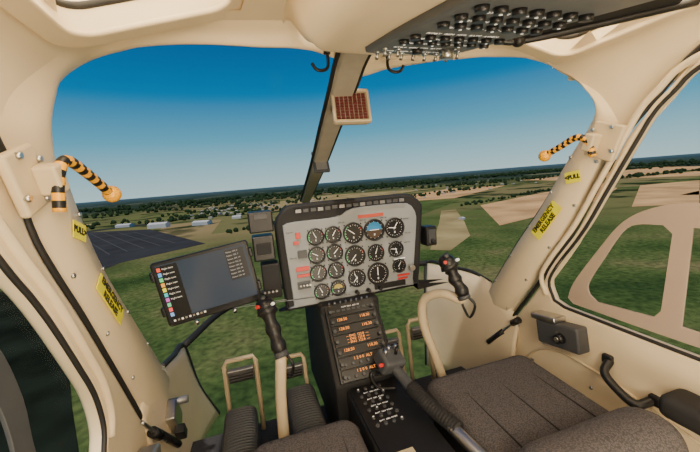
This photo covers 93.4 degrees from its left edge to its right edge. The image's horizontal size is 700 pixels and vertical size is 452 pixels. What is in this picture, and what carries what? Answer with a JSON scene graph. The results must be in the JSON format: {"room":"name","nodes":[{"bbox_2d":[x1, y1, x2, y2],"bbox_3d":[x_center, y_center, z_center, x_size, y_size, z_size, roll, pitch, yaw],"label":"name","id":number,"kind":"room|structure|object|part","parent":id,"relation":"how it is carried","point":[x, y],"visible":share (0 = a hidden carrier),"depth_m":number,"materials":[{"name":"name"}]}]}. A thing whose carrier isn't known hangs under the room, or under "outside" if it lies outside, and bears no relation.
{"room":"control cabin","nodes":[
{"label":"control cabin","id":0,"kind":"room"},
{"bbox_2d":[0,215,115,437],"bbox_3d":[-0.484,0.119,0.463,0.016,0.747,0.490,-7,8,-17],"label":"ridge","id":1,"kind":"object","parent":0,"point":[6,233],"depth_m":0.59,"materials":[{"name":"beige plastic"}]},
{"bbox_2d":[5,145,168,405],"bbox_3d":[-0.612,0.246,0.868,0.053,0.830,0.640,-7,8,-17],"label":"pillar","id":2,"kind":"structure","parent":0,"point":[126,345],"depth_m":0.73,"materials":[{"name":"beige plastic"}]},
{"bbox_2d":[0,143,121,217],"bbox_3d":[-0.509,-0.085,0.606,0.076,0.120,0.263,-7,8,-17],"label":"lever","id":3,"kind":"object","parent":2,"relation":"attached to","point":[31,184],"visible":1,"depth_m":0.53,"materials":[{"name":"beige paint"}]},
{"bbox_3d":[-0.514,-0.073,0.524,0.016,0.100,0.085,-7,28,-17],"label":"bracket plate","id":4,"kind":"part","parent":3,"relation":"part of","materials":[{"name":"beige paint"}]},
{"bbox_3d":[-0.503,-0.081,0.627,0.025,0.098,0.180,-6,8,-10],"label":"striped handle","id":5,"kind":"part","parent":3,"relation":"part of","materials":[{"name":"orange"}]},
{"bbox_3d":[-0.522,-0.070,0.723,0.036,0.036,0.036,-7,8,-17],"label":"knob","id":6,"kind":"part","parent":3,"relation":"part of","materials":[{"name":"orange plastic"}]},
{"bbox_2d":[73,220,86,241],"bbox_3d":[-0.549,0.010,0.671,0.003,0.050,0.058,-7,8,-17],"label":"label","id":7,"kind":"object","parent":2,"relation":"attached to","point":[79,229],"visible":1,"depth_m":0.67,"materials":[{"name":"yellow plastic"}]},
{"bbox_2d":[96,273,123,324],"bbox_3d":[-0.561,0.174,0.776,0.003,0.145,0.121,-7,8,-17],"label":"label","id":8,"kind":"object","parent":2,"relation":"attached to","point":[104,289],"visible":1,"depth_m":0.77,"materials":[{"name":"yellow paper"}]},
{"bbox_2d":[139,347,218,451],"bbox_3d":[-0.627,0.701,1.275,0.110,0.582,0.681,-7,8,-17],"label":"panel","id":9,"kind":"object","parent":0,"point":[199,415],"visible":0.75,"depth_m":1.32,"materials":[{"name":"beige plastic"}]},
{"bbox_2d":[140,420,181,447],"bbox_3d":[-0.547,0.609,0.965,0.044,0.230,0.192,-7,8,-17],"label":"strut","id":10,"kind":"object","parent":9,"relation":"attached to","point":[155,433],"depth_m":0.92,"materials":[{"name":"black metal"}]},
{"bbox_2d":[165,395,188,439],"bbox_3d":[-0.576,0.644,1.115,0.060,0.126,0.106,-7,8,-17],"label":"bracket","id":11,"kind":"object","parent":9,"relation":"attached to","point":[174,414],"depth_m":1.09,"materials":[{"name":"silver metal"}]},
{"bbox_2d":[161,343,219,414],"bbox_3d":[-0.673,0.723,1.430,0.122,0.511,0.402,-7,8,-17],"label":"seal","id":12,"kind":"object","parent":9,"relation":"attached to","point":[179,346],"visible":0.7,"depth_m":1.44,"materials":[{"name":"rubber"}]},
{"bbox_2d":[182,260,426,347],"bbox_3d":[-0.185,0.361,1.841,1.339,0.177,0.434,-7,8,-17],"label":"frame","id":13,"kind":"object","parent":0,"point":[212,318],"visible":0.3,"depth_m":1.62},
{"bbox_3d":[-0.449,0.006,1.340,0.666,1.026,1.141,-7,8,-17],"label":"window","id":14,"kind":"structure","parent":13,"relation":"attached to","visible":0},
{"bbox_2d":[149,240,261,326],"bbox_3d":[-0.460,0.178,1.086,0.317,0.248,0.110,-7,8,-17],"label":"tablet computer","id":15,"kind":"object","parent":14,"relation":"attached to","point":[196,285],"visible":1,"depth_m":1.03,"materials":[{"name":"black plastic"}]},
{"bbox_2d":[0,20,618,162],"bbox_3d":[0.041,-0.345,0.850,1.419,0.341,0.351,-7,8,-17],"label":"windshield frame","id":16,"kind":"structure","parent":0,"point":[26,117],"depth_m":0.76,"materials":[{"name":"beige plastic"}]},
{"bbox_2d":[311,51,329,71],"bbox_3d":[-0.078,-0.440,0.875,0.058,0.063,0.020,-7,8,-17],"label":"hook","id":17,"kind":"object","parent":16,"relation":"attached to","point":[327,53],"visible":0.91,"depth_m":0.88,"materials":[{"name":"black plastic"}]},
{"bbox_2d":[300,52,370,202],"bbox_3d":[-0.120,-0.308,1.391,0.104,0.466,1.062,-7,8,-17],"label":"post","id":18,"kind":"object","parent":16,"relation":"attached to","point":[347,70],"visible":0.84,"depth_m":1.07,"materials":[{"name":"paint"}]},
{"bbox_2d":[311,152,329,172],"bbox_3d":[-0.127,-0.277,1.427,0.068,0.094,0.050,-7,8,-17],"label":"plate","id":19,"kind":"object","parent":18,"relation":"attached to","point":[319,167],"visible":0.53,"depth_m":1.41,"materials":[{"name":"grey metal"}]},
{"bbox_2d":[331,89,371,125],"bbox_3d":[0.001,-0.377,1.046,0.126,0.113,0.079,-7,8,-17],"label":"light panel","id":20,"kind":"object","parent":18,"relation":"attached to","point":[355,109],"visible":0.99,"depth_m":1.03,"materials":[{"name":"beige paint"}]},
{"bbox_2d":[386,55,404,73],"bbox_3d":[0.125,-0.465,0.936,0.058,0.063,0.020,-7,8,-17],"label":"hook","id":21,"kind":"object","parent":16,"relation":"attached to","point":[389,69],"visible":0.8,"depth_m":0.93,"materials":[{"name":"black plastic"}]},
{"bbox_2d":[190,366,465,451],"bbox_3d":[0.285,0.912,0.555,1.360,0.040,2.000,-7,8,-17],"label":"floor","id":22,"kind":"structure","parent":0,"point":[214,443],"depth_m":1.32,"materials":[{"name":"carpet"}]},
{"bbox_2d":[222,405,260,451],"bbox_3d":[-0.373,0.782,1.143,0.122,0.158,0.320,-7,8,-17],"label":"pad","id":23,"kind":"object","parent":22,"relation":"on","point":[241,433],"visible":0.98,"depth_m":1.15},
{"bbox_2d":[222,354,265,429],"bbox_3d":[-0.422,0.671,1.310,0.138,0.300,0.068,-7,8,-17],"label":"anti-torque pedal","id":24,"kind":"object","parent":22,"relation":"on","point":[243,373],"visible":0.99,"depth_m":1.31,"materials":[{"name":"beige paint"}]},
{"bbox_2d":[255,296,294,438],"bbox_3d":[-0.223,0.542,1.036,0.113,0.637,0.192,-7,8,-17],"label":"stick","id":25,"kind":"object","parent":22,"relation":"on","point":[266,308],"visible":0.99,"depth_m":1.01,"materials":[{"name":"beige paint"}]},
{"bbox_2d":[286,352,308,383],"bbox_3d":[-0.231,0.670,1.392,0.118,0.251,0.068,-7,8,-17],"label":"anti-torque pedal","id":26,"kind":"object","parent":22,"relation":"on","point":[300,367],"visible":0.49,"depth_m":1.40,"materials":[{"name":"beige paint"}]},
{"bbox_2d":[286,384,325,434],"bbox_3d":[-0.158,0.744,1.218,0.122,0.178,0.320,-7,8,-17],"label":"pad","id":27,"kind":"object","parent":22,"relation":"on","point":[304,409],"visible":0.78,"depth_m":1.20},
{"bbox_2d":[254,420,367,451],"bbox_3d":[-0.017,0.704,0.617,0.312,0.400,0.748,-7,8,-17],"label":"seat","id":28,"kind":"object","parent":22,"relation":"on","point":[342,435],"visible":1,"depth_m":0.89,"materials":[{"name":"fabric"}]},
{"bbox_2d":[305,292,454,451],"bbox_3d":[0.054,0.555,1.222,0.246,0.525,1.060,-7,8,-17],"label":"console","id":29,"kind":"object","parent":22,"relation":"on","point":[345,335],"visible":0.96,"depth_m":1.17,"materials":[{"name":"black plastic"}]},
{"bbox_2d":[235,193,447,311],"bbox_3d":[-0.152,0.107,1.405,1.182,0.427,0.291,-7,8,-17],"label":"panel","id":30,"kind":"object","parent":29,"relation":"on","point":[327,250],"visible":1,"depth_m":1.32,"materials":[{"name":"black plastic"}]},
{"bbox_2d":[247,210,282,297],"bbox_3d":[-0.313,0.106,1.216,0.090,0.322,0.090,-7,8,-17],"label":"side instrument modules","id":31,"kind":"object","parent":30,"relation":"attached to","point":[261,221],"visible":0.99,"depth_m":1.18,"materials":[{"name":"black plastic"}]},
{"bbox_3d":[-0.177,0.229,1.278,0.050,0.028,0.008,-7,8,-17],"label":"toggle plate","id":32,"kind":"part","parent":30,"relation":"part of","materials":[{"name":"grey metal"}]},
{"bbox_3d":[0.170,0.246,1.391,0.140,0.022,0.008,-7,8,-17],"label":"toggle plate","id":33,"kind":"part","parent":30,"relation":"part of","materials":[{"name":"black plastic"}]},
{"bbox_3d":[0.263,0.176,1.403,0.028,0.028,0.020,-7,8,-17],"label":"clock knob","id":34,"kind":"part","parent":30,"relation":"part of","materials":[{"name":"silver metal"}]},
{"bbox_2d":[421,225,436,245],"bbox_3d":[0.348,0.042,1.446,0.050,0.085,0.080,-7,8,-17],"label":"intercom box","id":35,"kind":"object","parent":30,"relation":"attached to","point":[428,232],"visible":0.94,"depth_m":1.43,"materials":[{"name":"black plastic"}]},
{"bbox_2d":[428,229,435,242],"bbox_3d":[0.355,0.044,1.426,0.035,0.060,0.004,-7,8,-17],"label":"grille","id":36,"kind":"object","parent":35,"relation":"attached to","point":[431,232],"depth_m":1.42,"materials":[{"name":"grey metal"}]},
{"bbox_3d":[0.147,0.585,0.962,0.180,0.008,0.445,-7,8,-17],"label":"pedestal plate","id":37,"kind":"part","parent":29,"relation":"part of","materials":[{"name":"black plastic"}]},
{"bbox_2d":[369,343,486,451],"bbox_3d":[0.252,0.522,0.905,0.203,0.180,0.618,-7,8,-17],"label":"lever","id":38,"kind":"object","parent":29,"relation":"attached to","point":[389,359],"visible":1,"depth_m":1.00,"materials":[{"name":"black metal"}]},
{"bbox_2d":[394,346,397,354],"bbox_3d":[0.157,0.423,1.124,0.012,0.031,0.020,-7,8,-17],"label":"switch","id":39,"kind":"object","parent":38,"relation":"attached to","point":[395,347],"depth_m":1.12,"materials":[{"name":"black plastic"}]},
{"bbox_2d":[385,328,405,371],"bbox_3d":[0.201,0.612,1.523,0.108,0.261,0.068,-7,8,-17],"label":"anti-torque pedal","id":40,"kind":"object","parent":22,"relation":"on","point":[397,340],"visible":0.34,"depth_m":1.53,"materials":[{"name":"beige paint"}]},
{"bbox_2d":[406,317,435,380],"bbox_3d":[0.323,0.575,1.495,0.113,0.320,0.068,-7,8,-17],"label":"anti-torque pedal","id":41,"kind":"object","parent":22,"relation":"on","point":[415,334],"visible":0.53,"depth_m":1.49,"materials":[{"name":"beige paint"}]},
{"bbox_2d":[417,253,475,376],"bbox_3d":[0.358,0.434,1.231,0.132,0.704,0.198,-7,8,-17],"label":"stick","id":42,"kind":"object","parent":22,"relation":"on","point":[448,264],"visible":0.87,"depth_m":1.17,"materials":[{"name":"beige paint"}]},
{"bbox_2d":[427,355,688,451],"bbox_3d":[0.526,0.616,0.935,0.466,0.400,0.572,-7,8,-17],"label":"seat","id":43,"kind":"object","parent":22,"relation":"on","point":[510,404],"visible":0.97,"depth_m":0.92,"materials":[{"name":"fabric"}]},
{"bbox_2d":[427,355,608,451],"bbox_3d":[0.529,0.581,0.970,0.430,0.110,0.500,-7,11,-17],"label":"cushion","id":44,"kind":"object","parent":43,"relation":"on","point":[508,404],"depth_m":0.98,"materials":[{"name":"fabric"}]},
{"bbox_3d":[0.553,0.540,0.719,0.410,0.195,0.150,-7,-6,-17],"label":"backrest","id":45,"kind":"part","parent":43,"relation":"part of","materials":[{"name":"fabric"}]},
{"bbox_2d":[0,0,699,125],"bbox_3d":[0.278,-0.272,0.101,1.371,0.345,1.623,-7,8,-17],"label":"ceiling","id":46,"kind":"structure","parent":0,"point":[625,72],"depth_m":0.74,"materials":[{"name":"beige plastic"}]},
{"bbox_3d":[-0.305,-0.386,0.394,0.380,0.110,0.665,-7,8,-17],"label":"left skylight rim","id":47,"kind":"part","parent":46,"relation":"part of","materials":[{"name":"beige plastic"}]},
{"bbox_2d":[35,0,224,29],"bbox_3d":[-0.315,-0.417,0.391,0.314,0.140,0.578,-7,8,-17],"label":"skylight","id":48,"kind":"object","parent":46,"relation":"attached to","point":[123,13],"visible":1,"depth_m":0.65,"materials":[{"name":"beige plastic"}]},
{"bbox_2d":[55,0,133,9],"bbox_3d":[-0.320,-0.433,0.388,0.314,0.094,0.592,-7,8,-17],"label":"seal","id":49,"kind":"object","parent":48,"relation":"attached to","point":[87,4],"visible":0.87,"depth_m":0.63,"materials":[{"name":"rubber"}]},
{"bbox_2d":[282,0,653,61],"bbox_3d":[0.191,-0.352,0.422,0.440,0.254,0.960,-7,8,-17],"label":"console","id":50,"kind":"object","parent":46,"relation":"attached to","point":[444,29],"visible":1,"depth_m":0.48,"materials":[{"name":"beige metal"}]},
{"bbox_3d":[0.127,-0.330,0.623,0.022,0.010,0.022,-7,20,-17],"label":"rotary knob","id":51,"kind":"part","parent":50,"relation":"part of","materials":[{"name":"black plastic"}]},
{"bbox_3d":[0.186,-0.331,0.637,0.030,0.018,0.030,-7,20,-17],"label":"rotary knob","id":52,"kind":"part","parent":50,"relation":"part of","materials":[{"name":"silver metal"}]},
{"bbox_3d":[0.192,-0.294,0.477,0.200,0.018,0.450,-7,20,-17],"label":"switch panel","id":53,"kind":"part","parent":50,"relation":"part of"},
{"bbox_2d":[534,13,665,51],"bbox_3d":[0.589,-0.527,0.667,0.314,0.140,0.578,-7,8,-17],"label":"skylight","id":54,"kind":"object","parent":46,"relation":"attached to","point":[556,45],"visible":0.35,"depth_m":0.96,"materials":[{"name":"beige plastic"}]},
{"bbox_2d":[557,29,595,39],"bbox_3d":[0.592,-0.545,0.666,0.314,0.094,0.592,-7,8,-17],"label":"seal","id":55,"kind":"object","parent":54,"relation":"attached to","point":[576,35],"visible":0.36,"depth_m":0.96,"materials":[{"name":"rubber"}]},
{"bbox_2d":[503,0,699,47],"bbox_3d":[0.503,-0.453,0.740,0.367,0.079,0.295,-7,8,-17],"label":"sun visor","id":56,"kind":"object","parent":46,"relation":"attached to","point":[656,7],"visible":0.54,"depth_m":0.70,"materials":[{"name":"black plastic"}]},
{"bbox_3d":[0.523,-0.442,0.690,0.308,0.036,0.050,-3,8,12],"label":"visor blade","id":57,"kind":"part","parent":56,"relation":"part of","materials":[{"name":"beige plastic"}]},
{"bbox_3d":[0.584,-0.495,0.665,0.380,0.110,0.665,-7,8,-17],"label":"right skylight rim","id":58,"kind":"part","parent":46,"relation":"part of","materials":[{"name":"beige plastic"}]},
{"bbox_2d":[426,263,518,370],"bbox_3d":[0.546,0.519,1.659,0.147,0.588,0.661,-7,8,-17],"label":"panel","id":59,"kind":"object","parent":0,"point":[459,340],"visible":0.48,"depth_m":1.60,"materials":[{"name":"beige plastic"}]},
{"bbox_2d":[424,260,491,364],"bbox_3d":[0.518,0.504,1.751,0.158,0.599,0.497,-7,8,-17],"label":"seal","id":60,"kind":"object","parent":59,"relation":"attached to","point":[429,261],"visible":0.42,"depth_m":1.87,"materials":[{"name":"rubber"}]},
{"bbox_2d":[486,317,521,343],"bbox_3d":[0.649,0.446,1.399,0.040,0.183,0.176,-7,8,-17],"label":"strut","id":61,"kind":"object","parent":59,"relation":"attached to","point":[517,320],"depth_m":1.39,"materials":[{"name":"black metal"}]},
{"bbox_2d":[492,187,552,283],"bbox_3d":[0.926,0.201,0.558,0.026,1.450,1.963,-7,8,-17],"label":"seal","id":62,"kind":"structure","parent":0,"point":[552,187],"depth_m":1.31,"materials":[{"name":"rubber"}]},
{"bbox_2d":[489,134,606,311],"bbox_3d":[0.701,0.076,1.214,0.053,0.760,0.540,-7,8,-17],"label":"pillar","id":63,"kind":"structure","parent":0,"point":[510,288],"depth_m":1.18,"materials":[{"name":"beige plastic"}]},
{"bbox_2d":[531,201,561,239],"bbox_3d":[0.679,-0.018,1.146,0.003,0.144,0.123,-7,8,-17],"label":"label","id":64,"kind":"object","parent":63,"relation":"attached to","point":[553,209],"visible":1,"depth_m":1.14,"materials":[{"name":"yellow plastic"}]},
{"bbox_2d":[564,170,580,183],"bbox_3d":[0.696,-0.153,1.033,0.003,0.043,0.054,-7,8,-17],"label":"label","id":65,"kind":"object","parent":63,"relation":"attached to","point":[573,176],"visible":1,"depth_m":1.03,"materials":[{"name":"yellow paper"}]},
{"bbox_2d":[538,120,626,161],"bbox_3d":[0.671,-0.242,0.974,0.076,0.120,0.223,-7,8,-17],"label":"lever","id":66,"kind":"object","parent":63,"relation":"attached to","point":[604,140],"visible":1,"depth_m":0.93,"materials":[{"name":"beige paint"}]},
{"bbox_3d":[0.626,-0.225,1.061,0.036,0.036,0.036,-7,8,-17],"label":"knob","id":67,"kind":"part","parent":66,"relation":"part of","materials":[{"name":"orange plastic"}]},
{"bbox_3d":[0.658,-0.235,0.988,0.022,0.070,0.144,-8,9,-25],"label":"striped handle","id":68,"kind":"part","parent":66,"relation":"part of","materials":[{"name":"orange"}]},
{"bbox_3d":[0.717,-0.239,0.930,0.016,0.100,0.085,-7,28,-17],"label":"bracket plate","id":69,"kind":"part","parent":66,"relation":"part of","materials":[{"name":"beige paint"}]},
{"bbox_2d":[516,59,699,451],"bbox_3d":[0.817,0.174,0.758,0.106,1.215,1.344,-7,8,-17],"label":"door","id":70,"kind":"structure","parent":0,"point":[643,368],"depth_m":0.94,"materials":[{"name":"beige plastic"}]},
{"bbox_3d":[0.696,0.377,1.100,0.020,0.034,0.034,-7,8,-17],"label":"latch knob","id":71,"kind":"part","parent":70,"relation":"part of","materials":[{"name":"black plastic"}]},
{"bbox_2d":[536,319,589,354],"bbox_3d":[0.723,0.370,1.129,0.050,0.108,0.171,-7,8,-17],"label":"box","id":72,"kind":"object","parent":70,"relation":"attached to","point":[576,336],"visible":0.89,"depth_m":1.08,"materials":[{"name":"grey plastic"}]},
{"bbox_2d":[531,310,565,323],"bbox_3d":[0.699,0.321,1.168,0.055,0.035,0.102,-7,8,-17],"label":"tray","id":73,"kind":"object","parent":72,"relation":"on","point":[550,317],"visible":1,"depth_m":1.15,"materials":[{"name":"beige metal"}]},
{"bbox_2d":[512,44,699,444],"bbox_3d":[0.754,0.144,0.957,0.055,1.222,1.010,-7,8,-17],"label":"door frame","id":74,"kind":"structure","parent":70,"relation":"attached to","point":[697,49],"depth_m":1.04,"materials":[{"name":"beige plastic"}]},
{"bbox_3d":[0.771,0.558,1.119,0.010,0.229,0.634,-7,8,-17],"label":"panel crease","id":75,"kind":"part","parent":74,"relation":"part of","materials":[{"name":"beige plastic"}]},
{"bbox_2d":[548,65,699,361],"bbox_3d":[0.836,-0.024,0.672,0.019,0.733,1.063,-7,8,-17],"label":"window","id":76,"kind":"structure","parent":70,"relation":"attached to","point":[685,78],"depth_m":0.92,"materials":[{"name":"black rubber"}]},
{"bbox_2d":[599,359,653,408],"bbox_3d":[0.786,0.453,0.945,0.059,0.092,0.138,-7,8,-17],"label":"handle","id":77,"kind":"object","parent":70,"relation":"attached to","point":[644,403],"visible":0.99,"depth_m":0.94,"materials":[{"name":"black plastic"}]},
{"bbox_2d":[658,388,699,435],"bbox_3d":[0.845,0.453,0.691,0.090,0.060,0.300,-7,8,-17],"label":"armrest","id":78,"kind":"object","parent":70,"relation":"attached to","point":[681,406],"visible":1,"depth_m":0.78,"materials":[{"name":"black leather"}]},
{"bbox_2d":[539,51,699,294],"bbox_3d":[0.762,-0.065,0.893,0.016,0.701,0.590,-7,8,-17],"label":"ridge","id":79,"kind":"object","parent":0,"point":[664,82],"depth_m":0.93,"materials":[{"name":"beige plastic"}]},
{"bbox_3d":[-0.405,0.358,0.204,0.026,1.450,2.063,-7,8,-17],"label":"wall","id":80,"kind":"structure","parent":0,"visible":0},
{"bbox_2d":[0,137,142,419],"bbox_3d":[-0.477,0.293,0.605,0.084,1.222,1.055,-7,8,-17],"label":"seal","id":81,"kind":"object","parent":80,"relation":"in","point":[37,243],"depth_m":0.65,"materials":[{"name":"black rubber"}]},
{"bbox_2d":[0,176,147,451],"bbox_3d":[-0.442,0.334,0.342,0.035,1.215,1.282,-7,8,-17],"label":"door","id":82,"kind":"structure","parent":80,"relation":"in","point":[130,436],"depth_m":0.57,"materials":[{"name":"beige plastic"}]},
{"bbox_2d":[0,254,106,451],"bbox_3d":[-0.413,0.162,0.241,0.019,0.781,0.961,-7,8,-17],"label":"seal","id":83,"kind":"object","parent":82,"relation":"attached to","point":[6,269],"depth_m":0.59,"materials":[{"name":"black rubber"}]},
{"bbox_2d":[138,443,160,451],"bbox_3d":[-0.507,0.595,0.815,0.050,0.090,0.123,-7,8,-17],"label":"box","id":84,"kind":"object","parent":82,"relation":"attached to","point":[156,447],"visible":1,"depth_m":0.85,"materials":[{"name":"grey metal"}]},
{"label":"outside","id":85,"kind":"structure","parent":0,"visible":0},
{"bbox_2d":[0,153,699,451],"bbox_3d":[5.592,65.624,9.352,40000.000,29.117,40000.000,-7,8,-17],"label":"landscape","id":86,"kind":"structure","parent":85,"point":[479,217],"depth_m":320.84,"materials":[{"name":"plant"}]}
]}

